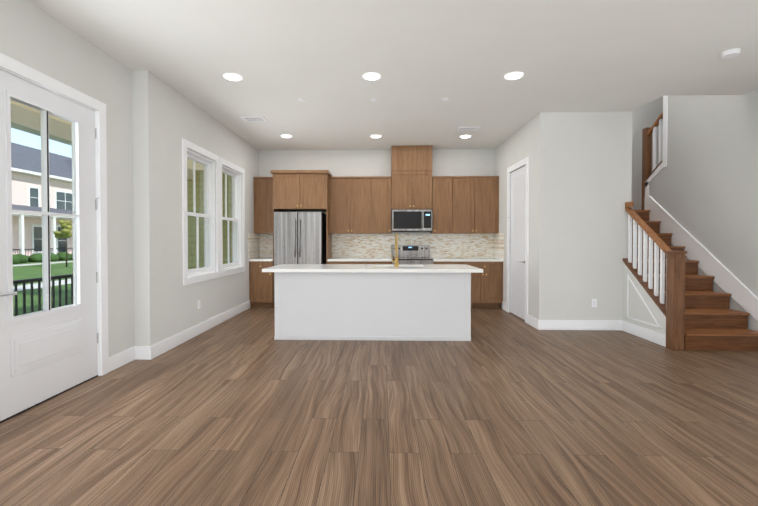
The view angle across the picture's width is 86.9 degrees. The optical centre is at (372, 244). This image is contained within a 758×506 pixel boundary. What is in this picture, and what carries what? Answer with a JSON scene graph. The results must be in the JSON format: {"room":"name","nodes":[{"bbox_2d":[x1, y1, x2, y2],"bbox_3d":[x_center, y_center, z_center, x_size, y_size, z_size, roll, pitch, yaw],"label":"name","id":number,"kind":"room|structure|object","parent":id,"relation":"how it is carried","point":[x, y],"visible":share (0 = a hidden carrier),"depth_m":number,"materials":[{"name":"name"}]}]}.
{"room":"kitchen","nodes":[
{"label":"kitchen","id":0,"kind":"room"},
{"bbox_2d":[0,0,133,356],"bbox_3d":[-2.719,-0.261,0.492,0.150,3.080,7.560,0,1,1],"label":"wall","id":1,"kind":"structure","parent":0,"point":[34,36],"depth_m":3.90,"materials":[{"name":"paint"}]},
{"bbox_2d":[0,69,99,422],"bbox_3d":[-2.582,0.002,3.205,0.140,2.476,1.080,0,1,1],"label":"entry door","id":2,"kind":"structure","parent":1,"relation":"in","point":[47,352],"depth_m":3.19,"materials":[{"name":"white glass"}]},
{"bbox_2d":[0,53,108,375],"bbox_3d":[-2.646,-0.048,3.201,0.170,2.575,1.275,0,1,1],"label":"door frame","id":3,"kind":"structure","parent":1,"relation":"attached to","point":[14,67],"depth_m":3.75,"materials":[{"name":"white wood"}]},
{"bbox_2d":[109,346,137,371],"bbox_3d":[-2.553,1.157,4.072,0.015,0.140,0.435,0,1,1],"label":"baseboard","id":4,"kind":"structure","parent":1,"relation":"attached to","point":[120,359],"depth_m":4.07,"materials":[{"name":"white wood"}]},
{"bbox_2d":[132,70,258,345],"bbox_3d":[-2.430,-0.345,6.286,0.185,3.080,4.040,0,1,1],"label":"wall","id":5,"kind":"structure","parent":0,"point":[167,118],"depth_m":4.65,"materials":[{"name":"paint"}]},
{"bbox_2d":[146,301,249,359],"bbox_3d":[-2.351,1.131,5.884,0.036,0.140,3.225,0,1,1],"label":"baseboard","id":6,"kind":"structure","parent":5,"relation":"attached to","point":[161,347],"depth_m":5.15,"materials":[{"name":"white wood"}]},
{"bbox_2d":[182,138,219,284],"bbox_3d":[-2.420,-0.419,5.524,0.192,1.830,1.100,0,1,1],"label":"window","id":7,"kind":"structure","parent":5,"relation":"in","point":[208,271],"depth_m":5.68,"materials":[{"name":"clear glass"}]},
{"bbox_2d":[219,157,244,276],"bbox_3d":[-2.393,-0.435,6.639,0.192,1.830,1.110,0,1,1],"label":"window","id":8,"kind":"structure","parent":5,"relation":"in","point":[236,265],"depth_m":6.96,"materials":[{"name":"clear glass"}]},
{"bbox_2d":[0,307,757,505],"bbox_3d":[1.419,1.310,2.489,9.600,0.120,11.700,0,1,1],"label":"floor","id":9,"kind":"structure","parent":0,"point":[502,407],"depth_m":2.76,"materials":[{"name":"brown wood"}]},
{"bbox_2d":[249,261,272,306],"bbox_3d":[-2.081,0.737,7.756,0.441,0.875,0.672,0,1,1],"label":"base cabinet","id":10,"kind":"object","parent":9,"relation":"on","point":[260,288],"visible":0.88,"depth_m":7.47,"materials":[{"name":"brown wood"}]},
{"bbox_2d":[274,212,325,304],"bbox_3d":[-1.385,0.275,7.703,0.900,1.800,0.696,0,1,1],"label":"refrigerator","id":11,"kind":"object","parent":9,"relation":"on","point":[299,237],"visible":0.54,"depth_m":7.41,"materials":[{"name":"silver metal"}]},
{"bbox_2d":[270,170,332,307],"bbox_3d":[-1.349,-0.108,7.727,1.080,2.565,0.672,0,1,1],"label":"tall cabinet","id":12,"kind":"object","parent":9,"relation":"on","point":[300,190],"visible":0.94,"depth_m":7.43,"materials":[{"name":"brown wood"}]},
{"bbox_2d":[327,261,391,263],"bbox_3d":[-0.239,0.737,7.713,1.196,0.875,0.672,0,1,1],"label":"base cabinet","id":13,"kind":"object","parent":9,"relation":"on","point":[353,262],"visible":0.1,"depth_m":7.42,"materials":[{"name":"brown wood"}]},
{"bbox_2d":[274,272,473,340],"bbox_3d":[0.002,0.769,5.481,2.502,0.876,0.808,0,1,1],"label":"kitchen island","id":14,"kind":"object","parent":9,"relation":"on","point":[414,302],"depth_m":5.08,"materials":[{"name":"white paint"}]},
{"bbox_2d":[262,268,481,271],"bbox_3d":[-0.005,0.315,5.199,2.744,0.040,0.480,0,1,1],"label":"island countertop","id":15,"kind":"structure","parent":14,"relation":"on","point":[265,269],"depth_m":4.97,"materials":[{"name":"white stone"}]},
{"bbox_2d":[373,233,398,266],"bbox_3d":[0.178,0.064,5.466,0.352,0.454,0.221,0,1,1],"label":"faucet","id":16,"kind":"object","parent":15,"relation":"on","point":[396,261],"visible":1,"depth_m":5.37,"materials":[{"name":"gold metal"}]},
{"bbox_2d":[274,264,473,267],"bbox_3d":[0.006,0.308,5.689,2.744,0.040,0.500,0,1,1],"label":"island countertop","id":17,"kind":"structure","parent":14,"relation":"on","point":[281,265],"depth_m":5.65,"materials":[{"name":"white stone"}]},
{"bbox_2d":[391,245,432,263],"bbox_3d":[0.745,0.584,7.668,0.758,1.158,0.676,0,1,1],"label":"range","id":18,"kind":"object","parent":9,"relation":"on","point":[413,254],"visible":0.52,"depth_m":7.93,"materials":[{"name":"silver metal"}]},
{"bbox_2d":[433,261,472,307],"bbox_3d":[1.467,0.737,7.694,0.673,0.876,0.630,0,1,1],"label":"base cabinet","id":19,"kind":"object","parent":9,"relation":"on","point":[468,263],"depth_m":7.38,"materials":[{"name":"brown wood"}]},
{"bbox_2d":[473,262,502,307],"bbox_3d":[2.043,0.738,7.681,0.731,0.876,0.630,0,1,1],"label":"base cabinet","id":20,"kind":"object","parent":9,"relation":"on","point":[487,288],"depth_m":7.37,"materials":[{"name":"brown wood"}]},
{"bbox_2d":[249,258,503,261],"bbox_3d":[0.053,0.280,7.712,4.711,0.040,0.648,0,1,1],"label":"countertop","id":21,"kind":"structure","parent":20,"relation":"on","point":[434,259],"depth_m":7.39,"materials":[{"name":"white stone"}]},
{"bbox_2d":[623,111,757,350],"bbox_3d":[4.755,-0.497,6.234,2.507,3.385,3.360,0,1,1],"label":"stairs","id":22,"kind":"structure","parent":9,"relation":"on","point":[675,298],"depth_m":5.09,"materials":[{"name":"brown wood"}]},
{"bbox_2d":[29,0,757,149],"bbox_3d":[0.879,-1.939,2.404,7.322,0.220,11.600,0,1,1],"label":"ceiling","id":23,"kind":"structure","parent":0,"point":[423,58],"depth_m":3.97,"materials":[{"name":"paint"}]},
{"bbox_2d":[223,73,241,80],"bbox_3d":[-1.545,-1.853,4.415,0.196,0.010,0.196,0,1,1],"label":"recessed light","id":24,"kind":"object","parent":23,"relation":"in","point":[232,76],"visible":0.94,"depth_m":4.41,"materials":[{"name":"white plastic"}]},
{"bbox_2d":[240,116,267,121],"bbox_3d":[-1.764,-1.871,5.940,0.340,0.017,0.240,0,1,1],"label":"ceiling vent","id":25,"kind":"object","parent":23,"relation":"in","point":[253,118],"visible":0.98,"depth_m":5.91,"materials":[{"name":"white metal"}]},
{"bbox_2d":[281,134,291,137],"bbox_3d":[-1.495,-1.889,6.939,0.196,0.010,0.196,0,1,1],"label":"recessed light","id":26,"kind":"object","parent":23,"relation":"in","point":[286,136],"visible":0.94,"depth_m":6.94,"materials":[{"name":"white plastic"}]},
{"bbox_2d":[363,73,380,80],"bbox_3d":[-0.011,-1.853,4.399,0.196,0.010,0.196,0,1,1],"label":"recessed light","id":27,"kind":"object","parent":23,"relation":"in","point":[371,76],"visible":0.98,"depth_m":4.38,"materials":[{"name":"white plastic"}]},
{"bbox_2d":[370,135,381,137],"bbox_3d":[0.056,-1.890,6.952,0.196,0.010,0.196,0,1,1],"label":"recessed light","id":28,"kind":"object","parent":23,"relation":"in","point":[375,136],"visible":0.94,"depth_m":6.94,"materials":[{"name":"white plastic"}]},
{"bbox_2d":[460,135,470,137],"bbox_3d":[1.616,-1.890,6.964,0.196,0.010,0.196,0,1,1],"label":"recessed light","id":29,"kind":"object","parent":23,"relation":"in","point":[465,136],"visible":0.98,"depth_m":6.94,"materials":[{"name":"white plastic"}]},
{"bbox_2d":[456,127,479,130],"bbox_3d":[1.539,-1.878,6.484,0.340,0.017,0.240,0,1,1],"label":"ceiling vent","id":30,"kind":"object","parent":23,"relation":"in","point":[467,128],"visible":0.98,"depth_m":6.44,"materials":[{"name":"white metal"}]},
{"bbox_2d":[505,72,522,79],"bbox_3d":[1.549,-1.852,4.383,0.196,0.010,0.196,0,1,1],"label":"recessed light","id":31,"kind":"object","parent":23,"relation":"in","point":[513,75],"visible":0.98,"depth_m":4.36,"materials":[{"name":"white plastic"}]},
{"bbox_2d":[721,48,740,58],"bbox_3d":[3.428,-1.831,3.828,0.144,0.037,0.144,0,1,1],"label":"smoke detector","id":32,"kind":"object","parent":23,"relation":"attached to","point":[730,53],"visible":1,"depth_m":3.80,"materials":[{"name":"white plastic"}]},
{"bbox_2d":[259,96,662,258],"bbox_3d":[1.978,-1.831,8.047,8.545,6.000,0.170,0,1,1],"label":"wall","id":33,"kind":"structure","parent":0,"point":[445,162],"depth_m":7.98,"materials":[{"name":"paint"}]},
{"bbox_2d":[253,177,272,233],"bbox_3d":[-2.078,-0.773,7.874,0.441,1.090,0.392,0,1,1],"label":"upper cabinet","id":34,"kind":"object","parent":33,"relation":"attached to","point":[263,205],"visible":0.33,"depth_m":7.73,"materials":[{"name":"brown wood"}]},
{"bbox_2d":[329,176,370,233],"bbox_3d":[-0.430,-0.772,7.836,0.808,1.090,0.392,0,1,1],"label":"upper cabinet","id":35,"kind":"object","parent":33,"relation":"attached to","point":[349,204],"visible":0.92,"depth_m":7.69,"materials":[{"name":"brown wood"}]},
{"bbox_2d":[248,233,503,259],"bbox_3d":[0.053,0.017,7.693,4.711,0.484,0.678,0,1,1],"label":"backsplash","id":36,"kind":"structure","parent":33,"relation":"attached to","point":[440,245],"depth_m":8.00,"materials":[{"name":"tile"}]},
{"bbox_2d":[371,176,390,233],"bbox_3d":[0.168,-0.772,7.822,0.388,1.090,0.392,0,1,1],"label":"upper cabinet","id":37,"kind":"object","parent":33,"relation":"attached to","point":[380,204],"visible":1,"depth_m":7.68,"materials":[{"name":"brown wood"}]},
{"bbox_2d":[391,145,431,210],"bbox_3d":[0.754,-1.296,7.801,0.780,1.218,0.392,0,1,1],"label":"upper cabinet","id":38,"kind":"object","parent":33,"relation":"attached to","point":[411,176],"visible":1,"depth_m":7.65,"materials":[{"name":"brown wood"}]},
{"bbox_2d":[391,209,431,231],"bbox_3d":[0.753,-0.467,7.776,0.770,0.422,0.459,0,1,1],"label":"microwave","id":39,"kind":"object","parent":38,"relation":"attached to","point":[411,220],"visible":1,"depth_m":7.59,"materials":[{"name":"silver metal"}]},
{"bbox_2d":[430,176,451,233],"bbox_3d":[1.335,-0.772,7.795,0.378,1.090,0.392,0,1,1],"label":"upper cabinet","id":40,"kind":"object","parent":33,"relation":"attached to","point":[441,204],"visible":0.85,"depth_m":7.65,"materials":[{"name":"brown wood"}]},
{"bbox_2d":[450,176,498,233],"bbox_3d":[1.967,-0.771,7.780,0.888,1.090,0.392,0,1,1],"label":"upper cabinet","id":41,"kind":"object","parent":33,"relation":"attached to","point":[475,204],"visible":0.9,"depth_m":7.63,"materials":[{"name":"brown wood"}]},
{"bbox_2d":[494,112,545,319],"bbox_3d":[2.706,-0.352,6.811,0.630,3.080,2.309,0,1,1],"label":"wall","id":42,"kind":"structure","parent":0,"point":[529,141],"depth_m":5.93,"materials":[{"name":"paint"}]},
{"bbox_2d":[502,301,505,310],"bbox_3d":[2.393,1.111,7.245,0.015,0.140,0.280,0,1,1],"label":"baseboard","id":43,"kind":"structure","parent":42,"relation":"attached to","point":[503,303],"depth_m":7.27,"materials":[{"name":"white wood"}]},
{"bbox_2d":[507,165,525,319],"bbox_3d":[2.376,-0.035,6.592,0.120,2.432,0.811,0,1,1],"label":"pantry door","id":44,"kind":"structure","parent":42,"relation":"in","point":[517,272],"depth_m":6.63,"materials":[{"name":"white wood"}]},
{"bbox_2d":[506,157,528,322],"bbox_3d":[2.375,-0.079,6.588,0.020,2.540,1.000,0,1,1],"label":"door frame","id":45,"kind":"structure","parent":42,"relation":"attached to","point":[519,164],"depth_m":6.16,"materials":[{"name":"white wood"}]},
{"bbox_2d":[527,314,536,328],"bbox_3d":[2.362,1.131,5.906,0.015,0.140,0.400,0,1,1],"label":"baseboard","id":46,"kind":"structure","parent":42,"relation":"attached to","point":[532,321],"depth_m":5.89,"materials":[{"name":"white wood"}]},
{"bbox_2d":[546,112,625,319],"bbox_3d":[2.995,-0.336,5.707,1.020,3.080,0.115,0,1,1],"label":"wall","id":47,"kind":"structure","parent":0,"point":[580,176],"depth_m":5.65,"materials":[{"name":"paint"}]},
{"bbox_2d":[537,319,621,329],"bbox_3d":[2.942,1.134,5.664,1.186,0.140,0.015,0,1,1],"label":"baseboard","id":48,"kind":"structure","parent":47,"relation":"attached to","point":[541,324],"depth_m":5.66,"materials":[{"name":"white wood"}]},
{"bbox_2d":[592,299,596,306],"bbox_3d":[3.136,0.822,5.659,0.070,0.115,0.008,0,1,1],"label":"electrical outlet plate","id":49,"kind":"object","parent":47,"relation":"attached to","point":[594,302],"depth_m":5.66,"materials":[{"name":"white plastic"}]},
{"bbox_2d":[622,111,631,319],"bbox_3d":[3.613,-0.352,6.790,0.115,3.080,2.309,0,1,1],"label":"wall","id":50,"kind":"structure","parent":0,"point":[626,163],"depth_m":5.63,"materials":[{"name":"paint"}]},
{"bbox_2d":[622,320,665,346],"bbox_3d":[3.516,1.141,5.184,0.017,0.140,0.870,0,1,1],"label":"baseboard","id":51,"kind":"structure","parent":50,"relation":"attached to","point":[653,336],"depth_m":5.16,"materials":[{"name":"white wood"}]},
{"bbox_2d":[649,89,757,330],"bbox_3d":[4.582,-1.738,1.656,0.120,6.000,10.270,0,1,1],"label":"wall","id":52,"kind":"structure","parent":0,"point":[703,187],"depth_m":5.34,"materials":[{"name":"paint"}]},
{"bbox_2d":[644,96,757,320],"bbox_3d":[4.598,-1.793,5.456,0.024,6.000,2.670,0,1,1],"label":"skirt","id":53,"kind":"object","parent":52,"relation":"attached to","point":[726,280],"visible":0.83,"depth_m":5.73,"materials":[{"name":"white wood"}]},
{"label":"outside","id":54,"kind":"structure","parent":0,"visible":0},
{"bbox_2d":[13,259,72,315],"bbox_3d":[-29.549,1.264,25.669,120.000,0.100,130.000,0,1,1],"label":"ground","id":55,"kind":"structure","parent":54,"point":[29,273],"depth_m":14.66,"materials":[{"name":"green plant"}]},
{"bbox_2d":[11,142,72,256],"bbox_3d":[-30.390,-3.930,35.617,13.050,10.000,51.000,0,1,1],"label":"townhouses","id":56,"kind":"structure","parent":55,"relation":"on","point":[21,162],"depth_m":31.41,"materials":[{"name":"beige"}]},
{"bbox_2d":[13,252,72,263],"bbox_3d":[-23.145,0.823,35.469,1.532,0.885,46.766,0,1,1],"label":"shrubs","id":57,"kind":"object","parent":55,"relation":"on","point":[19,258],"depth_m":27.70,"materials":[{"name":"green plant"}]},
{"bbox_2d":[13,261,72,291],"bbox_3d":[-13.113,1.214,25.285,17.880,0.012,110.000,0,1,1],"label":"walkways","id":58,"kind":"structure","parent":55,"relation":"on","point":[20,287],"depth_m":14.22,"materials":[{"name":"concrete"}]},
{"bbox_2d":[53,220,71,266],"bbox_3d":[-17.583,-0.105,22.957,1.059,2.719,1.147,0,1,1],"label":"sapling","id":59,"kind":"object","parent":55,"relation":"on","point":[66,229],"depth_m":22.80,"materials":[{"name":"green plant"}]},
{"bbox_2d":[11,100,203,315],"bbox_3d":[-3.733,-0.186,4.978,2.082,3.400,9.280,0,1,1],"label":"porch","id":60,"kind":"object","parent":55,"relation":"on","point":[19,115],"depth_m":5.40,"materials":[{"name":"concrete"}]},
{"bbox_2d":[187,170,231,268],"bbox_3d":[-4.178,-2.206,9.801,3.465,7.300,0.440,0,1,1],"label":"house","id":61,"kind":"structure","parent":55,"relation":"on","point":[192,231],"depth_m":9.64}
]}

